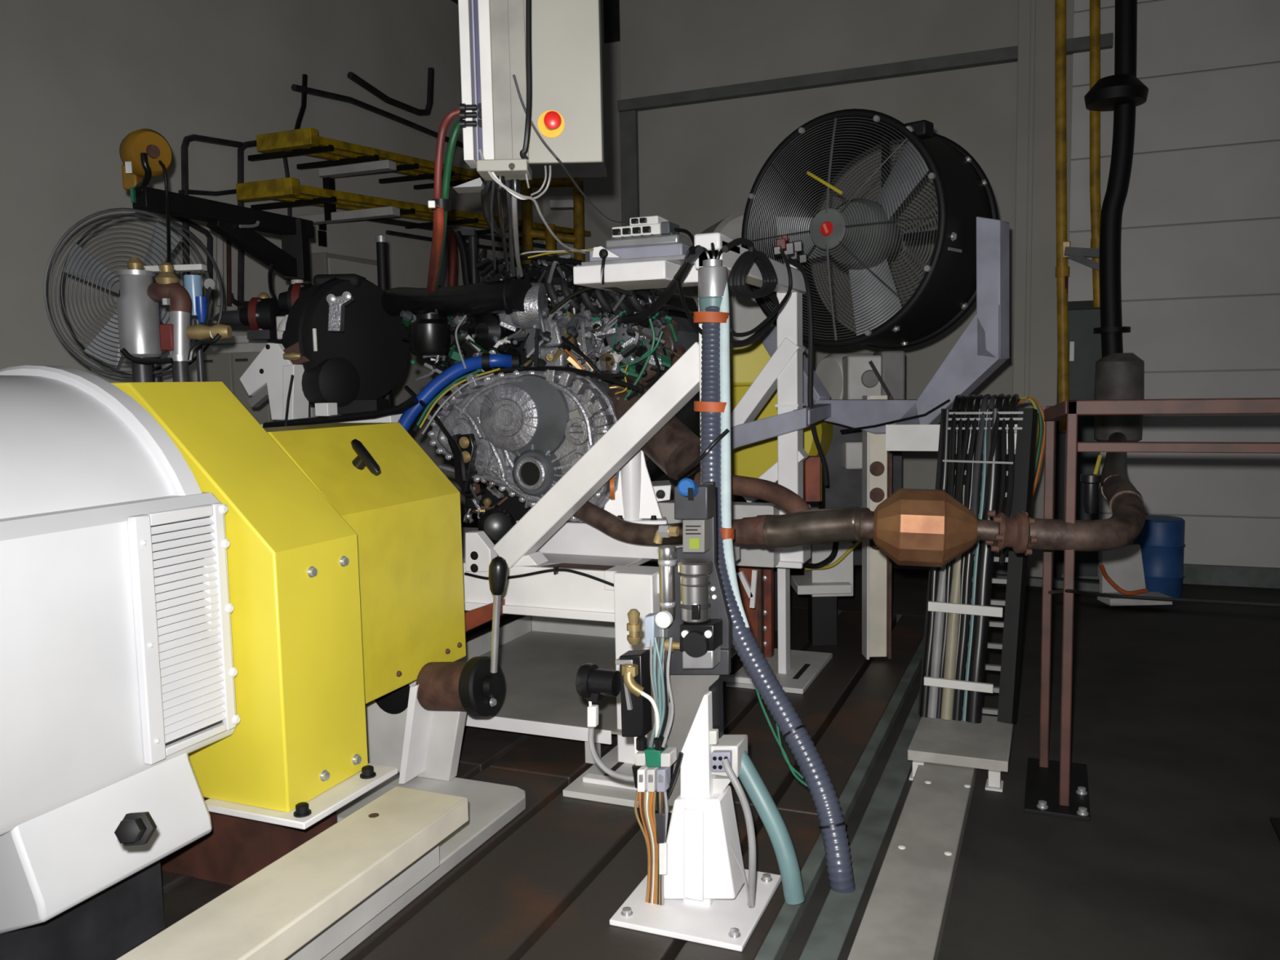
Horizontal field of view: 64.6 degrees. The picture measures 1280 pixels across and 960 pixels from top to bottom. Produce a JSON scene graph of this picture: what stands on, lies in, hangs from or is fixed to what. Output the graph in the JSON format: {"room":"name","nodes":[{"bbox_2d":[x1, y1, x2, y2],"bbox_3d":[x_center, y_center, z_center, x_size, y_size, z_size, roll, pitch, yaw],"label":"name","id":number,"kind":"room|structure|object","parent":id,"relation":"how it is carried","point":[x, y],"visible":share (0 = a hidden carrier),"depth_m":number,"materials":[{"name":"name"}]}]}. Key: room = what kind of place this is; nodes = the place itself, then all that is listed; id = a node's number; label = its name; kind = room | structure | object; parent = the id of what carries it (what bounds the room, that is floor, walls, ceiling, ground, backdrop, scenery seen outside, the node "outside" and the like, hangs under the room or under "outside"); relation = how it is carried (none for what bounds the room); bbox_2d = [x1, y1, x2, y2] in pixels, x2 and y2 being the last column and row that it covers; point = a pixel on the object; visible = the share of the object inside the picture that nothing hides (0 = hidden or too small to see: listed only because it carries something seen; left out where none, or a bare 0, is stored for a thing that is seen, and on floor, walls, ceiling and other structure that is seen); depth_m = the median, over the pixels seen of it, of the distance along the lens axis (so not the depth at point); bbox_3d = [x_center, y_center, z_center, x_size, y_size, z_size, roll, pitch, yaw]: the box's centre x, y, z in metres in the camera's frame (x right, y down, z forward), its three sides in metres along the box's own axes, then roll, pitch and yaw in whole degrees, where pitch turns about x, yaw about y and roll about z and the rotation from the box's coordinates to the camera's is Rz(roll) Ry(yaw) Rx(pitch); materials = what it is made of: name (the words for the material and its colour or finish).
{"room":"test facility","nodes":[
{"label":"test facility","id":0,"kind":"room"},
{"bbox_2d":[0,0,544,516],"bbox_3d":[-3.361,-1.759,6.438,0.200,5.000,11.600,1,6,22],"label":"wall","id":1,"kind":"structure","parent":0,"point":[77,77],"depth_m":6.94,"materials":[{"name":"paint"}]},
{"bbox_2d":[169,215,213,300],"bbox_3d":[-3.047,-1.524,6.816,0.040,0.597,0.456,1,6,22],"label":"conduit","id":2,"kind":"object","parent":1,"relation":"attached to","point":[209,237],"visible":0.69,"depth_m":6.98,"materials":[{"name":"grey metal"}]},
{"bbox_2d":[180,133,243,286],"bbox_3d":[-2.957,-1.646,7.027,0.044,1.492,0.625,1,6,22],"label":"conduit","id":3,"kind":"object","parent":1,"relation":"attached to","point":[184,162],"visible":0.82,"depth_m":6.79,"materials":[{"name":"grey metal"}]},
{"bbox_2d":[216,233,223,306],"bbox_3d":[-2.938,-1.466,7.082,0.050,0.503,0.089,1,6,22],"label":"conduit","id":4,"kind":"object","parent":1,"relation":"attached to","point":[220,240],"visible":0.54,"depth_m":7.06,"materials":[{"name":"grey paint"}]},
{"bbox_2d":[237,140,257,310],"bbox_3d":[-2.816,-1.856,7.357,0.044,1.286,0.374,1,6,22],"label":"conduit","id":5,"kind":"object","parent":1,"relation":"attached to","point":[251,144],"visible":0.51,"depth_m":7.24,"materials":[{"name":"grey metal"}]},
{"bbox_2d":[309,252,377,285],"bbox_3d":[-2.396,-1.459,8.286,0.180,0.713,0.687,1,6,22],"label":"upper cabinet","id":6,"kind":"object","parent":1,"relation":"attached to","point":[322,263],"visible":0.26,"depth_m":8.07,"materials":[{"name":"metal"}]},
{"bbox_2d":[247,127,484,221],"bbox_3d":[-1.972,-2.312,8.107,1.030,0.657,2.600,1,6,22],"label":"rack","id":7,"kind":"object","parent":1,"relation":"attached to","point":[362,160],"visible":0.84,"depth_m":7.41,"materials":[{"name":"metal"}]},
{"bbox_2d":[291,84,463,148],"bbox_3d":[-2.145,-3.154,8.915,0.052,0.121,2.604,1,6,22],"label":"conduit","id":8,"kind":"object","parent":1,"relation":"attached to","point":[295,87],"visible":0.82,"depth_m":8.50,"materials":[{"name":"grey metal"}]},
{"bbox_2d":[346,67,434,115],"bbox_3d":[-2.155,-3.521,8.875,0.060,0.483,1.229,1,6,22],"label":"conduit","id":9,"kind":"object","parent":1,"relation":"attached to","point":[350,75],"visible":1,"depth_m":8.98,"materials":[{"name":"rubber"}]},
{"bbox_2d":[235,177,591,240],"bbox_3d":[-1.633,-2.114,8.934,1.030,0.733,4.769,1,6,22],"label":"rack","id":10,"kind":"object","parent":1,"relation":"attached to","point":[288,190],"visible":0.67,"depth_m":7.37,"materials":[{"name":"metal"}]},
{"bbox_2d":[520,177,584,264],"bbox_3d":[-0.822,-2.295,9.446,0.592,1.127,0.509,-1,6,0],"label":"frame","id":11,"kind":"object","parent":10,"relation":"attached to","point":[576,203],"visible":0.79,"depth_m":9.56,"materials":[{"name":"yellow paint"}]},
{"bbox_2d":[363,217,545,248],"bbox_3d":[-1.556,-2.482,10.370,0.050,0.227,4.394,1,6,22],"label":"conduit","id":12,"kind":"object","parent":1,"relation":"attached to","point":[383,220],"visible":0.28,"depth_m":9.24,"materials":[{"name":"grey metal"}]},
{"bbox_2d":[450,0,620,44],"bbox_3d":[1.087,-4.212,4.384,9.900,0.100,11.700,1,6,22],"label":"beam","id":13,"kind":"structure","parent":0,"point":[611,7],"depth_m":10.39,"materials":[{"name":"metal"}]},
{"bbox_2d":[453,0,607,193],"bbox_3d":[-0.312,-2.326,2.426,0.389,3.223,0.222,-1,6,0],"label":"upper cabinet","id":14,"kind":"object","parent":13,"relation":"hanging from","point":[568,113],"visible":0.94,"depth_m":2.48,"materials":[{"name":"grey metal"}]},
{"bbox_2d":[426,108,459,293],"bbox_3d":[-0.620,-0.793,3.029,0.070,0.385,0.938,-3,6,-17],"label":"hose","id":15,"kind":"object","parent":14,"relation":"hanging from","point":[443,126],"visible":0.85,"depth_m":2.62,"materials":[{"name":"rubber"}]},
{"bbox_2d":[431,204,444,292],"bbox_3d":[-0.615,-0.684,3.042,0.025,0.160,0.829,-2,6,-13],"label":"hose","id":16,"kind":"object","parent":15,"relation":"attached to","point":[440,218],"visible":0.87,"depth_m":2.74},
{"bbox_2d":[435,119,462,291],"bbox_3d":[-0.599,-0.788,3.032,0.064,0.357,0.936,-3,6,-16],"label":"hose","id":17,"kind":"object","parent":14,"relation":"hanging from","point":[455,133],"visible":0.61,"depth_m":2.65,"materials":[{"name":"rubber"}]},
{"bbox_2d":[480,180,523,276],"bbox_3d":[-0.396,-0.717,2.944,0.097,0.198,0.696,-2,6,-6],"label":"cables","id":18,"kind":"object","parent":14,"relation":"hanging from","point":[510,224],"visible":0.87,"depth_m":2.73,"materials":[{"name":"black plastic"}]},
{"bbox_2d":[520,0,532,159],"bbox_3d":[-0.278,-1.012,2.454,0.043,0.467,0.019,-1,6,0],"label":"cable","id":19,"kind":"object","parent":14,"relation":"hanging from","point":[523,152],"visible":1,"depth_m":2.46,"materials":[{"name":"black plastic"}]},
{"bbox_2d":[478,149,585,253],"bbox_3d":[-0.214,-0.747,2.747,0.168,0.186,0.620,1,6,22],"label":"lead","id":20,"kind":"object","parent":14,"relation":"hanging from","point":[492,175],"visible":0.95,"depth_m":2.52,"materials":[{"name":"plastic"}]},
{"bbox_2d":[512,74,626,224],"bbox_3d":[-0.131,-0.880,2.770,0.108,0.281,0.675,1,6,22],"label":"lead","id":21,"kind":"object","parent":14,"relation":"attached to","point":[558,160],"visible":1,"depth_m":2.49,"materials":[{"name":"rubber"}]},
{"bbox_2d":[542,40,622,262],"bbox_3d":[0.104,-2.292,11.252,2.900,5.000,0.200,1,6,22],"label":"wall","id":22,"kind":"structure","parent":0,"point":[604,193],"depth_m":11.26,"materials":[{"name":"paint"}]},
{"bbox_2d":[113,513,1279,959],"bbox_3d":[1.124,0.900,4.849,9.600,0.235,11.600,1,6,22],"label":"floor","id":23,"kind":"structure","parent":0,"point":[1175,714],"depth_m":3.00,"materials":[{"name":"concrete"}]},
{"bbox_2d":[0,364,239,959],"bbox_3d":[-1.599,0.447,2.075,1.527,1.375,1.265,1,6,22],"label":"motor","id":24,"kind":"object","parent":23,"relation":"on","point":[117,667],"visible":1,"depth_m":2.21,"materials":[{"name":"white metal"}]},
{"bbox_2d":[43,207,223,382],"bbox_3d":[-2.153,-0.130,4.547,0.717,2.073,0.472,-1,6,3],"label":"pedestal fan","id":25,"kind":"object","parent":23,"relation":"on","point":[79,263],"visible":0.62,"depth_m":4.32,"materials":[{"name":"metal"}]},
{"bbox_2d":[116,257,173,382],"bbox_3d":[-1.574,0.151,3.279,0.142,1.734,0.290,-5,7,-35],"label":"steel canister","id":26,"kind":"object","parent":23,"relation":"on","point":[138,315],"visible":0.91,"depth_m":3.24,"materials":[{"name":"grey metal"}]},
{"bbox_2d":[146,262,231,382],"bbox_3d":[-1.432,0.158,3.293,0.285,1.712,0.102,1,6,18],"label":"valve","id":27,"kind":"object","parent":23,"relation":"on","point":[175,336],"visible":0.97,"depth_m":3.22,"materials":[{"name":"grey metal"}]},
{"bbox_2d":[79,335,316,424],"bbox_3d":[-2.393,-0.026,5.999,1.710,1.598,0.600,1,6,22],"label":"workbench","id":28,"kind":"object","parent":23,"relation":"on","point":[225,361],"visible":0.17,"depth_m":5.57,"materials":[{"name":"grey paint"}]},
{"bbox_2d":[79,335,267,350],"bbox_3d":[-2.409,-0.801,5.924,1.710,0.040,0.600,1,6,22],"label":"countertop","id":29,"kind":"structure","parent":28,"relation":"on","point":[234,339],"depth_m":5.52,"materials":[{"name":"grey paint"}]},
{"bbox_2d":[183,275,216,382],"bbox_3d":[-1.563,0.122,3.712,0.075,1.708,0.146,-2,6,-4],"label":"filter","id":30,"kind":"object","parent":23,"relation":"on","point":[193,284],"visible":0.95,"depth_m":3.58,"materials":[{"name":"plastic"}]},
{"bbox_2d":[183,275,202,315],"bbox_3d":[-1.584,-0.654,3.593,0.060,0.140,0.060,1,6,22],"label":"clear bowl","id":31,"kind":"object","parent":30,"relation":"on","point":[193,284],"depth_m":3.57,"materials":[{"name":"blue plastic"}]},
{"bbox_2d":[132,186,313,417],"bbox_3d":[-1.861,-0.196,4.784,0.240,2.148,1.052,1,6,22],"label":"support arm","id":32,"kind":"object","parent":23,"relation":"on","point":[237,224],"visible":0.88,"depth_m":4.76,"materials":[{"name":"black metal"}]},
{"bbox_2d":[119,128,173,262],"bbox_3d":[-1.969,-1.101,4.029,0.196,0.612,0.399,-3,6,-18],"label":"spring balancer","id":33,"kind":"object","parent":32,"relation":"hanging from","point":[146,153],"visible":0.94,"depth_m":4.07,"materials":[{"name":"metal"}]},
{"bbox_2d":[115,773,525,959],"bbox_3d":[-1.097,0.970,2.508,1.091,0.233,1.784,1,6,22],"label":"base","id":34,"kind":"object","parent":23,"relation":"on","point":[317,891],"visible":0.78,"depth_m":2.41,"materials":[{"name":"beige paint"}]},
{"bbox_2d":[111,382,397,829],"bbox_3d":[-1.430,0.276,2.866,1.463,1.094,0.380,1,6,22],"label":"guard","id":35,"kind":"object","parent":34,"relation":"on","point":[295,755],"visible":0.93,"depth_m":2.58,"materials":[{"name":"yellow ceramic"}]},
{"bbox_2d":[263,422,466,703],"bbox_3d":[-1.025,0.224,3.203,0.716,0.783,0.609,1,6,22],"label":"guard","id":36,"kind":"object","parent":34,"relation":"attached to","point":[404,513],"visible":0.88,"depth_m":3.06,"materials":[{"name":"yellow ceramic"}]},
{"bbox_2d":[364,680,466,783],"bbox_3d":[-0.780,0.768,3.245,0.445,0.391,0.160,1,6,22],"label":"support","id":37,"kind":"object","parent":34,"relation":"on","point":[405,735],"visible":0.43,"depth_m":3.24,"materials":[{"name":"grey paint"}]},
{"bbox_2d":[415,556,507,716],"bbox_3d":[-0.529,0.475,3.095,0.312,0.504,0.182,1,6,22],"label":"lever","id":38,"kind":"object","parent":37,"relation":"attached to","point":[475,686],"visible":1,"depth_m":3.06,"materials":[{"name":"metal"}]},
{"bbox_2d":[267,273,408,414],"bbox_3d":[-1.344,0.003,4.486,0.622,1.788,0.633,1,6,22],"label":"housing","id":39,"kind":"object","parent":23,"relation":"on","point":[352,353],"visible":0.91,"depth_m":4.30,"materials":[{"name":"black metal"}]},
{"bbox_2d":[208,292,281,340],"bbox_3d":[-1.781,-0.726,4.495,0.362,0.208,0.167,-1,6,0],"label":"valve","id":40,"kind":"object","parent":39,"relation":"attached to","point":[261,312],"visible":0.92,"depth_m":4.45,"materials":[{"name":"black metal"}]},
{"bbox_2d":[275,282,313,339],"bbox_3d":[-1.504,-0.740,4.441,0.159,0.246,0.180,-1,6,0],"label":"valve","id":41,"kind":"object","parent":39,"relation":"attached to","point":[286,300],"visible":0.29,"depth_m":4.39,"materials":[{"name":"black metal"}]},
{"bbox_2d":[375,234,392,407],"bbox_3d":[-1.238,-0.170,4.971,0.180,2.034,0.180,1,6,22],"label":"post","id":42,"kind":"object","parent":23,"relation":"on","point":[380,240],"visible":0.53,"depth_m":4.89,"materials":[{"name":"black metal"}]},
{"bbox_2d":[439,228,483,520],"bbox_3d":[-1.157,-0.468,6.640,0.242,2.304,0.198,-1,6,0],"label":"hoses","id":43,"kind":"object","parent":23,"relation":"on","point":[468,257],"visible":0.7,"depth_m":6.48,"materials":[{"name":"black plastic"}]},
{"bbox_2d":[239,232,832,813],"bbox_3d":[-0.516,0.022,4.230,2.280,1.767,1.865,1,6,22],"label":"frame","id":44,"kind":"object","parent":23,"relation":"on","point":[558,566],"visible":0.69,"depth_m":3.58,"materials":[{"name":"white paint"}]},
{"bbox_2d":[262,395,418,427],"bbox_3d":[-1.189,-0.261,3.993,0.744,0.129,0.034,1,6,22],"label":"cable","id":45,"kind":"object","parent":44,"relation":"on","point":[413,401],"visible":0.88,"depth_m":3.96,"materials":[{"name":"black plastic"}]},
{"bbox_2d":[464,599,505,631],"bbox_3d":[-0.565,0.487,3.594,0.158,0.128,0.080,1,6,22],"label":"beam","id":46,"kind":"structure","parent":44,"relation":"attached to","point":[474,618],"depth_m":3.56,"materials":[{"name":"metal"}]},
{"bbox_2d":[381,245,702,544],"bbox_3d":[-0.522,-0.349,4.000,2.023,1.117,1.141,1,6,22],"label":"engine","id":47,"kind":"object","parent":44,"relation":"on","point":[548,364],"visible":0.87,"depth_m":3.72,"materials":[{"name":"metal"}]},
{"bbox_2d":[543,318,564,347],"bbox_3d":[-0.308,-0.556,3.824,0.077,0.109,0.120,1,6,22],"label":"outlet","id":48,"kind":"object","parent":47,"relation":"attached to","point":[555,332],"depth_m":3.77,"materials":[{"name":"metal"}]},
{"bbox_2d":[572,431,1145,568],"bbox_3d":[1.820,-0.046,4.286,4.083,0.339,1.583,-6,7,-39],"label":"exhaust line","id":49,"kind":"object","parent":47,"relation":"attached to","point":[920,527],"visible":0.88,"depth_m":3.02,"materials":[{"name":"metal"}]},
{"bbox_2d":[1063,0,1148,441],"bbox_3d":[2.755,-1.600,6.005,0.340,2.770,0.469,-5,7,-37],"label":"exhaust stack","id":50,"kind":"object","parent":49,"relation":"on","point":[1119,375],"depth_m":5.92,"materials":[{"name":"black metal"}]},
{"bbox_2d":[1084,74,1148,111],"bbox_3d":[2.774,-2.253,5.901,0.340,0.160,0.340,1,6,22],"label":"collar","id":51,"kind":"object","parent":50,"relation":"attached to","point":[1115,92],"depth_m":5.80,"materials":[{"name":"black metal"}]},
{"bbox_2d":[581,232,694,265],"bbox_3d":[0.022,-0.764,3.397,0.370,0.094,0.312,1,6,22],"label":"module","id":52,"kind":"object","parent":44,"relation":"on","point":[673,247],"visible":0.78,"depth_m":3.30,"materials":[{"name":"white metal"}]},
{"bbox_2d":[581,254,694,265],"bbox_3d":[0.029,-0.726,3.416,0.370,0.014,0.280,1,6,22],"label":"tray","id":53,"kind":"object","parent":52,"relation":"on","point":[677,259],"depth_m":3.29,"materials":[{"name":"metal"}]},
{"bbox_2d":[612,215,693,245],"bbox_3d":[0.067,-0.793,3.358,0.308,0.156,0.145,1,6,22],"label":"box","id":54,"kind":"object","parent":52,"relation":"on","point":[655,224],"visible":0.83,"depth_m":3.33,"materials":[{"name":"white plastic"}]},
{"bbox_2d":[673,242,724,279],"bbox_3d":[0.176,-0.672,3.093,0.169,0.105,0.074,0,6,15],"label":"wiring","id":55,"kind":"object","parent":44,"relation":"attached to","point":[699,250],"visible":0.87,"depth_m":3.08,"materials":[{"name":"black plastic"}]},
{"bbox_2d":[737,565,773,657],"bbox_3d":[0.530,0.533,4.678,0.156,0.578,0.100,1,6,22],"label":"column","id":56,"kind":"structure","parent":44,"relation":"on","point":[760,619],"depth_m":4.67,"materials":[{"name":"metal"}]},
{"bbox_2d":[721,237,792,348],"bbox_3d":[0.398,-0.624,3.424,0.117,0.362,0.805,1,6,22],"label":"cable coil","id":57,"kind":"object","parent":44,"relation":"hanging from","point":[736,280],"visible":0.98,"depth_m":3.32,"materials":[{"name":"black rubber"}]},
{"bbox_2d":[693,258,855,893],"bbox_3d":[0.319,0.210,2.826,0.192,1.709,0.794,-3,6,-21],"label":"corrugated hose","id":58,"kind":"object","parent":44,"relation":"attached to","point":[713,276],"visible":0.79,"depth_m":2.79,"materials":[{"name":"plastic"}]},
{"bbox_2d":[719,281,749,627],"bbox_3d":[0.256,-0.107,2.955,0.060,1.014,0.400,-1,6,-2],"label":"clear tube","id":59,"kind":"object","parent":58,"relation":"attached to","point":[725,382],"visible":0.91,"depth_m":2.97,"materials":[{"name":"plastic"}]},
{"bbox_2d":[773,234,807,264],"bbox_3d":[0.587,-0.895,3.937,0.054,0.090,0.465,1,6,22],"label":"cluster","id":60,"kind":"object","parent":44,"relation":"on","point":[792,249],"visible":0.87,"depth_m":3.87,"materials":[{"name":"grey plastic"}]},
{"bbox_2d":[785,254,828,485],"bbox_3d":[0.668,-0.406,4.071,0.038,0.919,0.602,1,6,25],"label":"cable","id":61,"kind":"object","parent":44,"relation":"attached to","point":[792,261],"visible":0.92,"depth_m":4.14,"materials":[{"name":"black rubber"}]},
{"bbox_2d":[803,455,820,502],"bbox_3d":[0.764,-0.006,4.500,0.068,0.200,0.060,-1,6,0],"label":"red sleeve","id":62,"kind":"object","parent":44,"relation":"attached to","point":[811,464],"visible":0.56,"depth_m":4.47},
{"bbox_2d":[454,615,737,764],"bbox_3d":[-0.262,0.808,4.084,1.038,0.220,1.166,1,6,22],"label":"drip tray","id":63,"kind":"object","parent":23,"relation":"on","point":[540,658],"visible":0.34,"depth_m":4.08,"materials":[{"name":"white paint"}]},
{"bbox_2d":[609,481,781,951],"bbox_3d":[0.138,0.532,2.490,0.333,1.058,0.360,1,6,22],"label":"stand","id":64,"kind":"object","parent":23,"relation":"on","point":[705,899],"visible":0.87,"depth_m":2.46,"materials":[{"name":"white paint"}]},
{"bbox_2d":[626,608,683,905],"bbox_3d":[0.035,0.686,2.487,0.110,0.754,0.145,-3,6,-17],"label":"bundle","id":65,"kind":"object","parent":64,"relation":"attached to","point":[652,769],"visible":1,"depth_m":2.45,"materials":[{"name":"plastic"}]},
{"bbox_2d":[575,648,652,737],"bbox_3d":[-0.062,0.531,2.522,0.185,0.213,0.103,1,6,22],"label":"valve","id":66,"kind":"object","parent":65,"relation":"attached to","point":[593,683],"visible":0.98,"depth_m":2.50,"materials":[{"name":"black plastic"}]},
{"bbox_2d":[586,701,634,782],"bbox_3d":[-0.073,0.655,2.547,0.127,0.198,0.020,1,6,22],"label":"cable","id":67,"kind":"object","parent":66,"relation":"hanging from","point":[592,709],"visible":0.99,"depth_m":2.56,"materials":[{"name":"plastic"}]},
{"bbox_2d":[653,524,679,619],"bbox_3d":[0.063,0.223,2.445,0.062,0.228,0.046,1,6,22],"label":"filter","id":68,"kind":"object","parent":65,"relation":"attached to","point":[667,560],"visible":0.94,"depth_m":2.43,"materials":[{"name":"silver metal"}]},
{"bbox_2d":[658,565,675,619],"bbox_3d":[0.065,0.269,2.449,0.037,0.135,0.037,1,6,22],"label":"bowl","id":69,"kind":"object","parent":68,"relation":"on","point":[666,573],"depth_m":2.43,"materials":[{"name":"silver metal"}]},
{"bbox_2d":[652,586,730,675],"bbox_3d":[0.119,0.375,2.440,0.176,0.227,0.107,1,6,22],"label":"block","id":70,"kind":"object","parent":64,"relation":"attached to","point":[699,651],"visible":0.88,"depth_m":2.41,"materials":[{"name":"black metal"}]},
{"bbox_2d":[674,478,713,622],"bbox_3d":[0.127,0.164,2.417,0.093,0.345,0.093,1,6,22],"label":"actuator","id":71,"kind":"object","parent":64,"relation":"attached to","point":[693,501],"visible":1,"depth_m":2.40,"materials":[{"name":"grey metal"}]},
{"bbox_2d":[679,573,709,622],"bbox_3d":[0.131,0.280,2.423,0.070,0.113,0.071,1,6,22],"label":"bowl","id":72,"kind":"object","parent":71,"relation":"on","point":[694,604],"depth_m":2.39,"materials":[{"name":"metal"}]},
{"bbox_2d":[677,557,712,575],"bbox_3d":[0.131,0.206,2.416,0.083,0.029,0.083,1,6,22],"label":"collar","id":73,"kind":"object","parent":71,"relation":"on","point":[694,566],"depth_m":2.38,"materials":[{"name":"metal"}]},
{"bbox_2d":[711,734,747,791],"bbox_3d":[0.216,0.708,2.490,0.071,0.140,0.115,1,6,22],"label":"block","id":74,"kind":"object","parent":64,"relation":"attached to","point":[731,747],"visible":0.8,"depth_m":2.46,"materials":[{"name":"grey paint"}]},
{"bbox_2d":[721,758,756,907],"bbox_3d":[0.237,0.853,2.423,0.079,0.377,0.070,-1,6,3],"label":"hose","id":75,"kind":"object","parent":64,"relation":"on","point":[728,769],"visible":0.97,"depth_m":2.39,"materials":[{"name":"rubber"}]},
{"bbox_2d":[691,210,767,341],"bbox_3d":[0.612,-0.392,5.833,0.512,2.238,0.691,-2,6,-11],"label":"duct","id":76,"kind":"object","parent":23,"relation":"on","point":[745,314],"visible":0.17,"depth_m":5.46,"materials":[{"name":"grey paint"}]},
{"bbox_2d":[737,750,804,904],"bbox_3d":[0.305,0.838,2.465,0.208,0.344,0.053,3,7,40],"label":"hose","id":77,"kind":"object","parent":23,"relation":"on","point":[773,822],"visible":0.91,"depth_m":2.43,"materials":[{"name":"rubber"}]},
{"bbox_2d":[729,339,833,631],"bbox_3d":[0.681,0.029,5.306,0.617,1.498,0.614,1,6,22],"label":"hood","id":78,"kind":"object","parent":23,"relation":"on","point":[746,362],"visible":0.2,"depth_m":5.08,"materials":[{"name":"yellow paint"}]},
{"bbox_2d":[729,339,770,386],"bbox_3d":[0.552,-0.597,5.200,0.227,0.227,0.400,-1,6,0],"label":"hood","id":79,"kind":"object","parent":78,"relation":"attached to","point":[746,362],"depth_m":5.00,"materials":[{"name":"yellow"}]},
{"bbox_2d":[815,351,905,564],"bbox_3d":[1.185,-0.113,5.346,0.447,1.114,0.564,-4,6,-24],"label":"motor","id":80,"kind":"object","parent":78,"relation":"attached to","point":[843,375],"visible":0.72,"depth_m":5.27,"materials":[{"name":"grey paint"}]},
{"bbox_2d":[790,539,862,645],"bbox_3d":[0.892,0.508,4.914,0.289,0.612,0.431,-1,6,-2],"label":"stand","id":81,"kind":"object","parent":23,"relation":"on","point":[828,575],"visible":0.81,"depth_m":4.88,"materials":[{"name":"white paint"}]},
{"bbox_2d":[862,395,892,659],"bbox_3d":[1.080,0.217,4.618,0.112,1.200,0.100,-1,6,0],"label":"stanchion","id":82,"kind":"object","parent":23,"relation":"on","point":[877,462],"visible":0.8,"depth_m":4.61,"materials":[{"name":"beige paint"}]},
{"bbox_2d":[730,216,1009,450],"bbox_3d":[0.955,-0.607,4.305,1.157,0.928,0.840,1,6,22],"label":"support bracket","id":83,"kind":"object","parent":82,"relation":"attached to","point":[982,348],"visible":0.76,"depth_m":4.13,"materials":[{"name":"metal"}]},
{"bbox_2d":[741,108,998,349],"bbox_3d":[0.968,-1.065,4.409,0.977,0.977,0.608,4,7,41],"label":"fan","id":84,"kind":"object","parent":83,"relation":"attached to","point":[860,235],"visible":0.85,"depth_m":4.28,"materials":[{"name":"metal"}]},
{"bbox_2d":[847,762,977,959],"bbox_3d":[0.601,1.042,2.334,0.173,0.054,2.550,1,6,22],"label":"duct","id":85,"kind":"object","parent":23,"relation":"on","point":[904,916],"visible":0.84,"depth_m":2.57,"materials":[{"name":"metal"}]},
{"bbox_2d":[885,393,1037,791],"bbox_3d":[1.072,0.327,3.513,0.543,1.234,0.708,1,6,22],"label":"cable tray","id":86,"kind":"object","parent":23,"relation":"on","point":[948,731],"visible":0.91,"depth_m":3.57,"materials":[{"name":"grey paint"}]},
{"bbox_2d":[992,573,1099,591],"bbox_3d":[2.453,0.619,6.104,0.623,0.050,0.060,2,7,33],"label":"rail","id":87,"kind":"object","parent":23,"relation":"on","point":[1091,586],"visible":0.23,"depth_m":6.04,"materials":[{"name":"metal"}]},
{"bbox_2d":[1097,543,1172,605],"bbox_3d":[2.721,0.529,5.615,0.362,0.303,0.276,-1,6,-1],"label":"stand","id":88,"kind":"object","parent":23,"relation":"on","point":[1121,569],"visible":0.87,"depth_m":5.70,"materials":[{"name":"grey paint"}]},
{"bbox_2d":[1023,397,1279,840],"bbox_3d":[1.587,0.369,3.013,0.802,1.224,0.440,1,6,22],"label":"railing","id":89,"kind":"object","parent":23,"relation":"on","point":[1060,788],"visible":1,"depth_m":2.98,"materials":[{"name":"metal"}]},
{"bbox_2d":[1132,515,1185,598],"bbox_3d":[3.013,0.448,5.886,0.274,0.460,0.274,1,6,22],"label":"drum","id":90,"kind":"object","parent":23,"relation":"on","point":[1161,538],"visible":0.73,"depth_m":5.77,"materials":[{"name":"plastic"}]},
{"bbox_2d":[619,0,1279,568],"bbox_3d":[3.150,-1.867,6.209,7.000,5.000,0.220,1,6,22],"label":"wall","id":91,"kind":"structure","parent":0,"point":[1200,230],"depth_m":6.24,"materials":[{"name":"grey paint"}]},
{"bbox_2d":[619,110,639,226],"bbox_3d":[-0.051,-1.051,7.502,0.127,3.256,0.050,1,6,22],"label":"door frame","id":92,"kind":"structure","parent":91,"relation":"attached to","point":[628,128],"depth_m":7.36,"materials":[{"name":"metal"}]},
{"bbox_2d":[617,32,1113,111],"bbox_3d":[1.352,-2.679,6.731,3.250,0.075,0.080,1,6,22],"label":"lintel","id":93,"kind":"object","parent":91,"relation":"attached to","point":[1076,45],"visible":1,"depth_m":6.69,"materials":[{"name":"metal"}]},
{"bbox_2d":[1012,0,1057,577],"bbox_3d":[2.489,-1.865,6.324,0.264,5.000,0.115,1,6,22],"label":"trim","id":94,"kind":"structure","parent":91,"relation":"attached to","point":[1035,348],"depth_m":6.31,"materials":[{"name":"grey paint"}]},
{"bbox_2d":[1054,0,1070,431],"bbox_3d":[2.600,-1.677,6.229,0.135,2.756,0.084,1,6,22],"label":"gas pipe","id":95,"kind":"object","parent":91,"relation":"attached to","point":[1062,270],"visible":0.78,"depth_m":6.21,"materials":[{"name":"metal"}]},
{"bbox_2d":[1053,300,1102,577],"bbox_3d":[2.775,-0.242,6.377,0.288,1.749,0.070,1,6,22],"label":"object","id":96,"kind":"structure","parent":91,"relation":"in","point":[1084,345],"depth_m":6.35,"materials":[{"name":"black metal"}]},
{"bbox_2d":[1089,0,1101,307],"bbox_3d":[2.763,-2.035,6.124,0.121,1.966,0.080,1,6,22],"label":"gas pipe","id":97,"kind":"object","parent":91,"relation":"attached to","point":[1095,5],"visible":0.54,"depth_m":6.11,"materials":[{"name":"metal"}]},
{"bbox_2d":[1062,560,1279,588],"bbox_3d":[3.694,0.584,6.103,2.222,0.120,0.030,1,6,22],"label":"baseboard","id":98,"kind":"structure","parent":91,"relation":"attached to","point":[1194,574],"depth_m":6.14,"materials":[{"name":"metal"}]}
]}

